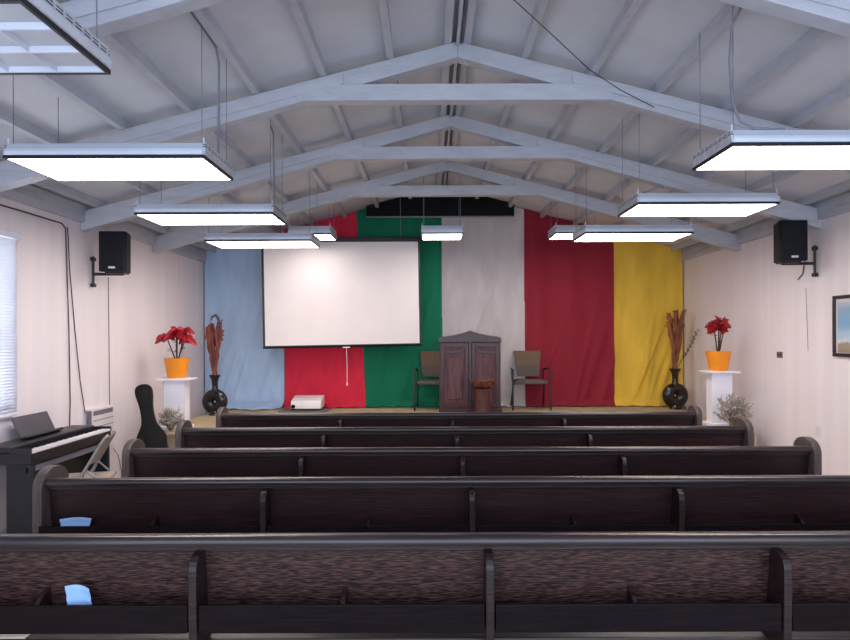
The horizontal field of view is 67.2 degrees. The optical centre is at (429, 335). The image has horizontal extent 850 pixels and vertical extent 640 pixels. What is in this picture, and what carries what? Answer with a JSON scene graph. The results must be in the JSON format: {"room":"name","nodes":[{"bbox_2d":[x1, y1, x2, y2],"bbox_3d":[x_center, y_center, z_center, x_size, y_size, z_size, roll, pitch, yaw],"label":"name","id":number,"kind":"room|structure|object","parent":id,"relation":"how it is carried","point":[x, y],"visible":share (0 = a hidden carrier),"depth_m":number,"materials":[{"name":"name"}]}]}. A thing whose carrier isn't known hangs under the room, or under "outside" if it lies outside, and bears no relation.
{"room":"house of worship","nodes":[
{"label":"house of worship","id":0,"kind":"room"},
{"bbox_2d":[0,197,204,530],"bbox_3d":[-3.710,0.128,4.710,0.100,3.070,11.420,0,0,0],"label":"wall","id":1,"kind":"structure","parent":0,"point":[161,291],"depth_m":6.96,"materials":[{"name":"paint"}]},
{"bbox_2d":[0,300,7,408],"bbox_3d":[-3.730,-0.102,4.935,0.040,1.510,1.370,0,0,0],"label":"window","id":2,"kind":"structure","parent":1,"relation":"in","point":[1,300],"depth_m":5.57,"materials":[{"name":"white paint"}]},
{"bbox_2d":[0,229,21,418],"bbox_3d":[-3.628,-0.102,4.925,0.056,1.600,1.450,0,0,0],"label":"window blind","id":3,"kind":"object","parent":1,"relation":"attached to","point":[8,246],"visible":1,"depth_m":5.51,"materials":[{"name":"white plastic"}]},
{"bbox_2d":[65,229,70,425],"bbox_3d":[-3.648,-0.023,6.450,0.010,2.134,0.082,0,0,0],"label":"cable","id":4,"kind":"object","parent":1,"relation":"attached to","point":[65,229],"visible":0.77,"depth_m":6.46,"materials":[{"name":"black rubber"}]},
{"bbox_2d":[67,227,85,412],"bbox_3d":[-3.648,-0.139,6.608,0.009,1.914,0.328,0,0,0],"label":"cable","id":5,"kind":"object","parent":1,"relation":"attached to","point":[67,227],"visible":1,"depth_m":6.56,"materials":[{"name":"black rubber"}]},
{"bbox_2d":[86,405,112,434],"bbox_3d":[-3.618,0.948,7.018,0.078,0.340,0.464,0,0,0],"label":"wall heater","id":6,"kind":"object","parent":1,"relation":"attached to","point":[101,415],"depth_m":6.97,"materials":[{"name":"white metal"}]},
{"bbox_2d":[86,411,91,424],"bbox_3d":[-3.618,0.953,6.788,0.058,0.310,0.005,0,0,0],"label":"air vent","id":7,"kind":"object","parent":6,"relation":"in","point":[88,413],"depth_m":6.79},
{"bbox_2d":[93,407,112,415],"bbox_3d":[-3.581,0.828,7.017,0.004,0.050,0.414,0,0,0],"label":"air vent","id":8,"kind":"object","parent":6,"relation":"in","point":[99,411],"depth_m":7.01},
{"bbox_2d":[0,184,206,262],"bbox_3d":[-3.634,-1.280,4.710,0.062,0.185,11.420,0,0,0],"label":"trim","id":9,"kind":"structure","parent":1,"relation":"attached to","point":[30,195],"depth_m":6.47,"materials":[{"name":"paint"}]},
{"bbox_2d":[108,277,109,404],"bbox_3d":[-3.647,0.208,7.279,0.006,1.753,0.042,0,0,0],"label":"cable","id":10,"kind":"object","parent":1,"relation":"attached to","point":[108,277],"visible":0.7,"depth_m":7.28,"materials":[{"name":"black rubber"}]},
{"bbox_2d":[90,231,130,286],"bbox_3d":[-3.445,-0.820,6.908,0.414,0.585,0.275,0,0,-4],"label":"wall speaker","id":11,"kind":"object","parent":1,"relation":"attached to","point":[114,246],"visible":1,"depth_m":6.78,"materials":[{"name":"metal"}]},
{"bbox_2d":[100,233,123,267],"bbox_3d":[-3.374,-0.908,6.782,0.244,0.370,0.008,0,0,-4],"label":"grille","id":12,"kind":"object","parent":11,"relation":"attached to","point":[111,244],"depth_m":6.78,"materials":[{"name":"black fabric"}]},
{"bbox_2d":[0,0,849,252],"bbox_3d":[0.218,-1.921,4.760,7.970,1.120,11.520,0,0,0],"label":"ceiling","id":13,"kind":"structure","parent":0,"point":[788,73],"depth_m":4.87,"materials":[{"name":"paint"}]},
{"bbox_2d":[0,0,112,74],"bbox_3d":[-1.948,-1.534,2.380,1.259,0.890,0.650,0,0,0],"label":"ceiling light","id":14,"kind":"object","parent":13,"relation":"hanging from","point":[38,37],"visible":1,"depth_m":2.45,"materials":[{"name":"metal"}]},
{"bbox_2d":[3,12,233,181],"bbox_3d":[-2.000,-1.529,3.962,1.238,0.879,1.084,0,0,0],"label":"ceiling light","id":15,"kind":"object","parent":13,"relation":"hanging from","point":[60,162],"visible":0.98,"depth_m":4.03,"materials":[{"name":"metal"}]},
{"bbox_2d":[9,158,229,180],"bbox_3d":[-1.999,-1.097,4.210,1.204,0.009,0.554,0,0,0],"label":"diffuser","id":16,"kind":"object","parent":15,"relation":"attached to","point":[58,169],"depth_m":4.19,"materials":[{"name":"white plastic"}]},
{"bbox_2d":[134,119,286,224],"bbox_3d":[-2.030,-1.528,6.009,1.248,0.878,0.570,0,0,0],"label":"ceiling light","id":17,"kind":"object","parent":13,"relation":"hanging from","point":[160,214],"visible":0.94,"depth_m":5.79,"materials":[{"name":"metal"}]},
{"bbox_2d":[139,214,282,224],"bbox_3d":[-2.029,-1.096,6.010,1.214,0.009,0.534,0,0,0],"label":"diffuser","id":18,"kind":"object","parent":17,"relation":"attached to","point":[160,219],"depth_m":6.00,"materials":[{"name":"white plastic"}]},
{"bbox_2d":[204,171,319,247],"bbox_3d":[-1.980,-1.530,7.649,1.238,0.882,0.590,0,0,0],"label":"ceiling light","id":19,"kind":"object","parent":13,"relation":"hanging from","point":[221,240],"visible":0.93,"depth_m":7.38,"materials":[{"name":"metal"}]},
{"bbox_2d":[209,241,317,247],"bbox_3d":[-1.979,-1.097,7.650,1.204,0.009,0.554,0,0,0],"label":"diffuser","id":20,"kind":"object","parent":19,"relation":"attached to","point":[221,244],"depth_m":7.64,"materials":[{"name":"white plastic"}]},
{"bbox_2d":[288,224,336,240],"bbox_3d":[-1.646,-1.680,9.004,0.588,0.591,0.560,0,0,0],"label":"ceiling light","id":21,"kind":"object","parent":13,"relation":"hanging from","point":[324,233],"visible":0.71,"depth_m":8.74,"materials":[{"name":"metal"}]},
{"bbox_2d":[315,235,334,239],"bbox_3d":[-1.645,-1.392,9.005,0.554,0.009,0.524,0,0,0],"label":"diffuser","id":22,"kind":"object","parent":21,"relation":"attached to","point":[322,237],"depth_m":9.02,"materials":[{"name":"white plastic"}]},
{"bbox_2d":[261,199,421,384],"bbox_3d":[-1.337,-0.723,9.743,2.451,2.952,0.080,-1,0,-6],"label":"projection screen","id":23,"kind":"object","parent":13,"relation":"hanging from","point":[346,292],"visible":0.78,"depth_m":9.73,"materials":[{"name":"fabric"}]},
{"bbox_2d":[0,42,849,191],"bbox_3d":[0.219,-1.719,5.093,7.762,1.209,0.135,0,0,0],"label":"roof truss","id":24,"kind":"object","parent":13,"relation":"attached to","point":[546,84],"visible":0.86,"depth_m":5.04,"materials":[{"name":"paint"}]},
{"bbox_2d":[0,204,65,228],"bbox_3d":[-3.602,-1.086,5.723,0.015,0.054,1.212,0,0,0],"label":"cable","id":25,"kind":"object","parent":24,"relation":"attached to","point":[0,204],"visible":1,"depth_m":5.79,"materials":[{"name":"black rubber"}]},
{"bbox_2d":[366,197,513,217],"bbox_3d":[0.163,-2.056,10.274,2.360,0.330,0.192,0,0,0],"label":"housing","id":26,"kind":"object","parent":13,"relation":"attached to","point":[434,207],"visible":0.75,"depth_m":10.21,"materials":[{"name":"black plastic"}]},
{"bbox_2d":[421,175,462,239],"bbox_3d":[0.166,-1.869,9.004,0.574,0.956,0.560,0,0,0],"label":"ceiling light","id":27,"kind":"object","parent":13,"relation":"hanging from","point":[455,232],"visible":0.94,"depth_m":8.75,"materials":[{"name":"metal"}]},
{"bbox_2d":[423,234,461,239],"bbox_3d":[0.167,-1.398,9.005,0.540,0.009,0.524,0,0,0],"label":"diffuser","id":28,"kind":"object","parent":27,"relation":"attached to","point":[425,236],"depth_m":8.97,"materials":[{"name":"white plastic"}]},
{"bbox_2d":[153,161,740,253],"bbox_3d":[0.219,-1.719,8.492,7.762,1.209,0.135,0,0,0],"label":"roof truss","id":29,"kind":"object","parent":13,"relation":"attached to","point":[503,185],"visible":0.84,"depth_m":8.44,"materials":[{"name":"paint"}]},
{"bbox_2d":[81,115,821,232],"bbox_3d":[0.219,-1.719,6.753,7.762,1.209,0.135,0,0,0],"label":"roof truss","id":30,"kind":"object","parent":13,"relation":"attached to","point":[379,147],"visible":0.91,"depth_m":6.70,"materials":[{"name":"paint"}]},
{"bbox_2d":[60,0,849,37],"bbox_3d":[0.219,-1.719,3.422,7.762,1.209,0.135,0,0,0],"label":"roof truss","id":31,"kind":"object","parent":13,"relation":"attached to","point":[113,16],"visible":0.74,"depth_m":3.38,"materials":[{"name":"paint"}]},
{"bbox_2d":[446,0,467,184],"bbox_3d":[0.252,-2.301,4.700,0.011,0.010,11.000,0,0,0],"label":"conduit","id":32,"kind":"object","parent":13,"relation":"attached to","point":[466,0],"visible":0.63,"depth_m":5.01,"materials":[{"name":"grey metal"}]},
{"bbox_2d":[548,222,596,239],"bbox_3d":[2.002,-1.703,9.004,0.588,0.612,0.560,0,0,0],"label":"ceiling light","id":33,"kind":"object","parent":13,"relation":"hanging from","point":[557,232],"visible":0.53,"depth_m":8.75,"materials":[{"name":"metal"}]},
{"bbox_2d":[551,234,572,238],"bbox_3d":[2.003,-1.405,9.005,0.554,0.009,0.524,0,0,0],"label":"diffuser","id":34,"kind":"object","parent":33,"relation":"attached to","point":[553,236],"depth_m":9.00,"materials":[{"name":"white plastic"}]},
{"bbox_2d":[514,0,653,106],"bbox_3d":[0.956,-1.970,4.380,2.005,0.378,0.232,0,0,-44],"label":"cable","id":35,"kind":"object","parent":13,"relation":"attached to","point":[514,0],"visible":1,"depth_m":4.59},
{"bbox_2d":[572,167,693,241],"bbox_3d":[2.255,-1.562,7.199,1.178,0.917,0.610,0,0,0],"label":"ceiling light","id":36,"kind":"object","parent":13,"relation":"hanging from","point":[586,233],"visible":0.94,"depth_m":6.95,"materials":[{"name":"metal"}]},
{"bbox_2d":[574,234,688,241],"bbox_3d":[2.256,-1.111,7.200,1.144,0.009,0.574,0,0,0],"label":"diffuser","id":37,"kind":"object","parent":36,"relation":"attached to","point":[579,237],"depth_m":7.20,"materials":[{"name":"white plastic"}]},
{"bbox_2d":[618,117,779,216],"bbox_3d":[2.335,-1.554,5.644,1.198,0.899,0.580,0,0,0],"label":"ceiling light","id":38,"kind":"object","parent":13,"relation":"hanging from","point":[644,204],"visible":0.98,"depth_m":5.43,"materials":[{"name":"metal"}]},
{"bbox_2d":[622,204,775,215],"bbox_3d":[2.336,-1.112,5.645,1.164,0.009,0.544,0,0,0],"label":"diffuser","id":39,"kind":"object","parent":38,"relation":"attached to","point":[632,209],"depth_m":5.61,"materials":[{"name":"white plastic"}]},
{"bbox_2d":[692,5,849,170],"bbox_3d":[2.366,-1.552,3.741,1.257,0.896,1.066,0,0,0],"label":"ceiling light","id":40,"kind":"object","parent":13,"relation":"hanging from","point":[759,148],"visible":0.98,"depth_m":3.84,"materials":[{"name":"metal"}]},
{"bbox_2d":[697,146,849,169],"bbox_3d":[2.372,-1.112,3.990,1.214,0.009,0.534,0,0,0],"label":"diffuser","id":41,"kind":"object","parent":40,"relation":"attached to","point":[724,157],"depth_m":3.99,"materials":[{"name":"white plastic"}]},
{"bbox_2d":[205,243,682,413],"bbox_3d":[0.224,-0.386,10.470,7.970,4.070,0.100,0,0,0],"label":"wall","id":42,"kind":"structure","parent":0,"point":[657,243],"depth_m":10.42,"materials":[{"name":"paint"}]},
{"bbox_2d":[205,231,283,409],"bbox_3d":[-3.001,-0.281,10.113,1.284,2.853,0.522,0,0,0],"label":"panel","id":43,"kind":"object","parent":42,"relation":"hanging from","point":[252,376],"visible":0.73,"depth_m":10.35,"materials":[{"name":"blue fabric"}]},
{"bbox_2d":[283,211,365,407],"bbox_3d":[-1.692,-0.438,10.259,1.323,3.159,0.224,0,0,0],"label":"panel","id":44,"kind":"object","parent":42,"relation":"hanging from","point":[326,372],"visible":0.32,"depth_m":10.35,"materials":[{"name":"red fabric"}]},
{"bbox_2d":[356,209,442,406],"bbox_3d":[-0.492,-0.623,10.286,1.388,3.519,0.179,0,0,0],"label":"panel","id":45,"kind":"object","parent":42,"relation":"hanging from","point":[388,370],"visible":0.47,"depth_m":10.35,"materials":[{"name":"green fabric"}]},
{"bbox_2d":[442,206,525,406],"bbox_3d":[0.862,-0.629,10.285,1.340,3.523,0.191,0,0,0],"label":"curtain","id":46,"kind":"object","parent":42,"relation":"hanging from","point":[483,271],"visible":0.62,"depth_m":10.36,"materials":[{"name":"grey fabric"}]},
{"bbox_2d":[524,209,615,406],"bbox_3d":[2.249,-0.466,10.291,1.454,3.187,0.216,0,0,0],"label":"curtain","id":47,"kind":"object","parent":42,"relation":"hanging from","point":[569,285],"visible":0.92,"depth_m":10.35,"materials":[{"name":"fabric"}]},
{"bbox_2d":[614,242,685,405],"bbox_3d":[3.528,-0.283,10.285,1.124,2.812,0.203,0,0,0],"label":"curtain","id":48,"kind":"object","parent":42,"relation":"hanging from","point":[648,276],"visible":0.85,"depth_m":10.36,"materials":[{"name":"yellow fabric"}]},
{"bbox_2d":[164,406,756,435],"bbox_3d":[0.262,1.159,8.990,7.205,0.030,2.860,0,0,0],"label":"floor","id":49,"kind":"structure","parent":0,"point":[205,420],"depth_m":9.86,"materials":[{"name":"carpet"}]},
{"bbox_2d":[158,407,183,431],"bbox_3d":[-3.119,1.007,7.746,0.332,0.304,0.199,0,0,0],"label":"bush","id":50,"kind":"object","parent":49,"relation":"on","point":[168,419],"visible":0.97,"depth_m":7.71,"materials":[{"name":"grey plant"}]},
{"bbox_2d":[156,377,196,429],"bbox_3d":[-3.171,0.841,8.020,0.410,0.630,0.300,0,0,0],"label":"pedestal","id":51,"kind":"object","parent":49,"relation":"on","point":[176,391],"visible":0.55,"depth_m":7.94,"materials":[{"name":"white paint"}]},
{"bbox_2d":[155,326,196,378],"bbox_3d":[-3.176,0.201,7.984,0.406,0.650,0.426,0,0,-44],"label":"poinsettia","id":52,"kind":"object","parent":51,"relation":"on","point":[177,367],"visible":1,"depth_m":7.94,"materials":[{"name":"ceramic"}]},
{"bbox_2d":[164,358,189,378],"bbox_3d":[-3.172,0.401,8.020,0.306,0.250,0.304,0,0,0],"label":"pot","id":53,"kind":"object","parent":51,"relation":"on","point":[175,367],"depth_m":7.91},
{"bbox_2d":[202,375,227,415],"bbox_3d":[-3.153,0.864,9.380,0.372,0.585,0.180,0,0,0],"label":"vase","id":54,"kind":"object","parent":49,"relation":"on","point":[208,403],"visible":0.88,"depth_m":9.32,"materials":[{"name":"black ceramic"}]},
{"bbox_2d":[204,314,223,374],"bbox_3d":[-3.158,0.175,9.396,0.296,0.998,0.191,0,0,0],"label":"stalks","id":55,"kind":"object","parent":54,"relation":"in","point":[213,336],"visible":1,"depth_m":9.35},
{"bbox_2d":[278,408,330,412],"bbox_3d":[-1.920,1.143,9.835,0.760,0.018,0.430,0,0,0],"label":"board","id":56,"kind":"object","parent":49,"relation":"on","point":[285,410],"visible":0.98,"depth_m":9.63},
{"bbox_2d":[283,395,323,410],"bbox_3d":[-1.968,1.028,9.848,0.635,0.210,0.343,0,0,0],"label":"projector","id":57,"kind":"object","parent":56,"relation":"on","point":[299,402],"visible":1,"depth_m":9.72,"materials":[{"name":"white plastic"}]},
{"bbox_2d":[414,351,438,410],"bbox_3d":[0.056,0.695,10.020,0.606,0.910,0.505,0,0,0],"label":"armchair","id":58,"kind":"object","parent":49,"relation":"on","point":[429,359],"visible":0.65,"depth_m":10.18,"materials":[{"name":"fabric"}]},
{"bbox_2d":[438,331,501,411],"bbox_3d":[0.597,0.533,9.621,0.940,1.220,0.258,0,0,0],"label":"cabinet","id":59,"kind":"object","parent":49,"relation":"on","point":[464,357],"visible":0.93,"depth_m":9.51,"materials":[{"name":"brown wood"}]},
{"bbox_2d":[472,388,491,411],"bbox_3d":[0.756,0.950,9.270,0.300,0.385,0.240,0,0,0],"label":"stand","id":60,"kind":"object","parent":49,"relation":"on","point":[482,395],"visible":0.73,"depth_m":9.18,"materials":[{"name":"brown wood"}]},
{"bbox_2d":[470,379,496,387],"bbox_3d":[0.777,0.696,9.270,0.397,0.121,0.399,0,0,0],"label":"wooden bowl","id":61,"kind":"object","parent":60,"relation":"on","point":[477,383],"visible":1,"depth_m":9.15,"materials":[{"name":"brown wood"}]},
{"bbox_2d":[510,351,551,410],"bbox_3d":[1.557,0.689,10.020,0.606,0.910,0.505,0,0,0],"label":"armchair","id":62,"kind":"object","parent":49,"relation":"on","point":[527,363],"visible":1,"depth_m":10.18,"materials":[{"name":"beige fabric"}]},
{"bbox_2d":[662,368,687,409],"bbox_3d":[3.800,0.819,9.920,0.398,0.626,0.193,0,0,0],"label":"vase","id":63,"kind":"object","parent":49,"relation":"on","point":[674,402],"visible":0.99,"depth_m":9.86,"materials":[{"name":"brown ceramic"}]},
{"bbox_2d":[665,309,699,368],"bbox_3d":[3.900,0.100,9.851,0.514,1.018,0.249,0,0,33],"label":"stalks","id":64,"kind":"object","parent":63,"relation":"in","point":[675,335],"visible":1,"depth_m":9.89},
{"bbox_2d":[698,370,740,425],"bbox_3d":[3.683,0.787,8.150,0.410,0.690,0.300,0,0,0],"label":"pedestal","id":65,"kind":"object","parent":49,"relation":"on","point":[718,383],"visible":0.71,"depth_m":8.07,"materials":[{"name":"white paint"}]},
{"bbox_2d":[705,315,731,370],"bbox_3d":[3.659,0.089,8.130,0.330,0.707,0.344,0,0,0],"label":"poinsettia","id":66,"kind":"object","parent":65,"relation":"on","point":[717,360],"visible":1,"depth_m":8.06,"materials":[{"name":"ceramic"}]},
{"bbox_2d":[713,392,752,425],"bbox_3d":[3.686,0.906,7.768,0.481,0.458,0.306,0,0,0],"label":"bush","id":67,"kind":"object","parent":49,"relation":"on","point":[730,414],"visible":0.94,"depth_m":7.75,"materials":[{"name":"grey plant"}]},
{"bbox_2d":[705,351,730,370],"bbox_3d":[3.671,0.317,8.150,0.306,0.250,0.304,0,0,0],"label":"pot","id":68,"kind":"object","parent":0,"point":[716,360],"depth_m":8.04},
{"bbox_2d":[683,212,849,474],"bbox_3d":[4.160,0.101,4.710,0.100,3.070,11.420,0,0,0],"label":"wall","id":69,"kind":"structure","parent":0,"point":[763,300],"depth_m":7.53,"materials":[{"name":"paint"}]},
{"bbox_2d":[680,191,849,260],"bbox_3d":[4.074,-1.307,4.710,0.062,0.185,11.420,0,0,0],"label":"trim","id":70,"kind":"structure","parent":69,"relation":"attached to","point":[840,204],"depth_m":7.78,"materials":[{"name":"paint"}]},
{"bbox_2d":[777,352,782,357],"bbox_3d":[4.104,0.221,7.515,0.014,0.070,0.110,0,0,0],"label":"wall outlet","id":71,"kind":"object","parent":69,"relation":"attached to","point":[779,354],"visible":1,"depth_m":7.49,"materials":[{"name":"brown plastic"}]},
{"bbox_2d":[773,220,817,276],"bbox_3d":[3.879,-0.919,6.787,0.434,0.580,0.275,0,0,4],"label":"wall speaker","id":72,"kind":"object","parent":69,"relation":"attached to","point":[790,237],"visible":1,"depth_m":6.67,"materials":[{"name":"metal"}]},
{"bbox_2d":[783,222,806,256],"bbox_3d":[3.797,-1.006,6.662,0.244,0.365,0.008,0,0,4],"label":"grille","id":73,"kind":"object","parent":72,"relation":"attached to","point":[794,233],"depth_m":6.66,"materials":[{"name":"black fabric"}]},
{"bbox_2d":[816,426,819,436],"bbox_3d":[4.108,1.013,6.777,0.012,0.110,0.070,0,0,0],"label":"wall switch","id":74,"kind":"object","parent":69,"relation":"attached to","point":[817,427],"visible":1,"depth_m":6.77,"materials":[{"name":"white plastic"}]},
{"bbox_2d":[832,294,849,356],"bbox_3d":[4.093,-0.099,6.135,0.030,0.610,0.710,0,0,0],"label":"framed picture","id":75,"kind":"object","parent":69,"relation":"attached to","point":[841,303],"visible":1,"depth_m":6.37,"materials":[{"name":"brown wood"}]},
{"bbox_2d":[838,302,849,352],"bbox_3d":[4.095,-0.084,6.135,0.002,0.500,0.580,0,0,0],"label":"print","id":76,"kind":"object","parent":75,"relation":"attached to","point":[843,307],"depth_m":6.33},
{"bbox_3d":[0.231,1.699,4.760,7.970,0.100,11.520,0,0,0],"label":"floor","id":77,"kind":"structure","parent":0,"visible":0},
{"bbox_2d":[0,411,111,533],"bbox_3d":[-3.366,1.181,5.770,0.460,0.962,1.300,0,0,0],"label":"digital piano","id":78,"kind":"object","parent":77,"relation":"on","point":[39,445],"visible":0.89,"depth_m":5.48,"materials":[{"name":"black plastic"}]},
{"bbox_2d":[69,431,116,476],"bbox_3d":[-2.942,1.251,5.505,0.461,0.828,0.444,0,0,-14],"label":"folding chair","id":79,"kind":"object","parent":77,"relation":"on","point":[103,445],"visible":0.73,"depth_m":5.51,"materials":[{"name":"metal"}]},
{"bbox_2d":[135,384,168,447],"bbox_3d":[-3.120,1.112,7.314,0.484,1.118,0.361,0,0,-17],"label":"guitar case","id":80,"kind":"object","parent":77,"relation":"on","point":[151,433],"visible":0.49,"depth_m":7.27,"materials":[{"name":"black fabric"}]},
{"bbox_2d":[0,531,849,639],"bbox_3d":[0.294,1.187,2.743,4.917,0.925,0.635,0,0,0],"label":"pew","id":81,"kind":"object","parent":77,"relation":"on","point":[652,585],"visible":1,"depth_m":2.53,"materials":[{"name":"brown wood"}]},
{"bbox_2d":[0,634,30,638],"bbox_3d":[-1.728,1.202,2.645,0.235,0.008,0.200,0,0,0],"label":"leaflet","id":82,"kind":"object","parent":81,"relation":"on","point":[2,636],"visible":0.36,"depth_m":2.55,"materials":[{"name":"beige paper"}]},
{"bbox_2d":[65,585,91,604],"bbox_3d":[-1.353,1.033,2.478,0.129,0.128,0.040,0,0,0],"label":"face mask","id":83,"kind":"object","parent":81,"relation":"in","point":[75,594],"visible":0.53,"depth_m":2.48,"materials":[{"name":"blue fabric"}]},
{"bbox_2d":[32,465,849,533],"bbox_3d":[0.294,1.187,3.763,4.917,0.925,0.635,0,0,0],"label":"pew","id":84,"kind":"object","parent":77,"relation":"on","point":[630,503],"visible":0.62,"depth_m":3.55,"materials":[{"name":"brown wood"}]},
{"bbox_2d":[60,517,91,525],"bbox_3d":[-1.940,1.050,3.502,0.176,0.107,0.036,0,0,0],"label":"face mask","id":85,"kind":"object","parent":84,"relation":"in","point":[75,521],"visible":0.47,"depth_m":3.51,"materials":[{"name":"blue fabric"}]},
{"bbox_2d":[216,405,701,426],"bbox_3d":[0.294,1.187,6.742,4.917,0.925,0.635,0,0,0],"label":"pew","id":86,"kind":"object","parent":77,"relation":"on","point":[693,416],"visible":0.41,"depth_m":6.53,"materials":[{"name":"brown wood"}]},
{"bbox_2d":[167,434,754,447],"bbox_3d":[0.257,1.412,9.000,7.195,0.475,2.840,0,0,0],"label":"stage riser","id":87,"kind":"object","parent":77,"relation":"on","point":[170,439],"visible":0.07,"depth_m":7.58,"materials":[{"name":"paint"}]},
{"bbox_2d":[175,418,753,447],"bbox_3d":[0.294,1.187,5.713,4.917,0.925,0.635,0,0,0],"label":"pew","id":88,"kind":"object","parent":77,"relation":"on","point":[741,433],"visible":0.42,"depth_m":5.50,"materials":[{"name":"brown wood"}]},
{"bbox_2d":[122,437,821,476],"bbox_3d":[0.294,1.193,4.772,4.917,0.912,0.635,0,0,0],"label":"pew","id":89,"kind":"object","parent":77,"relation":"on","point":[804,457],"visible":0.45,"depth_m":4.56,"materials":[{"name":"brown wood"}]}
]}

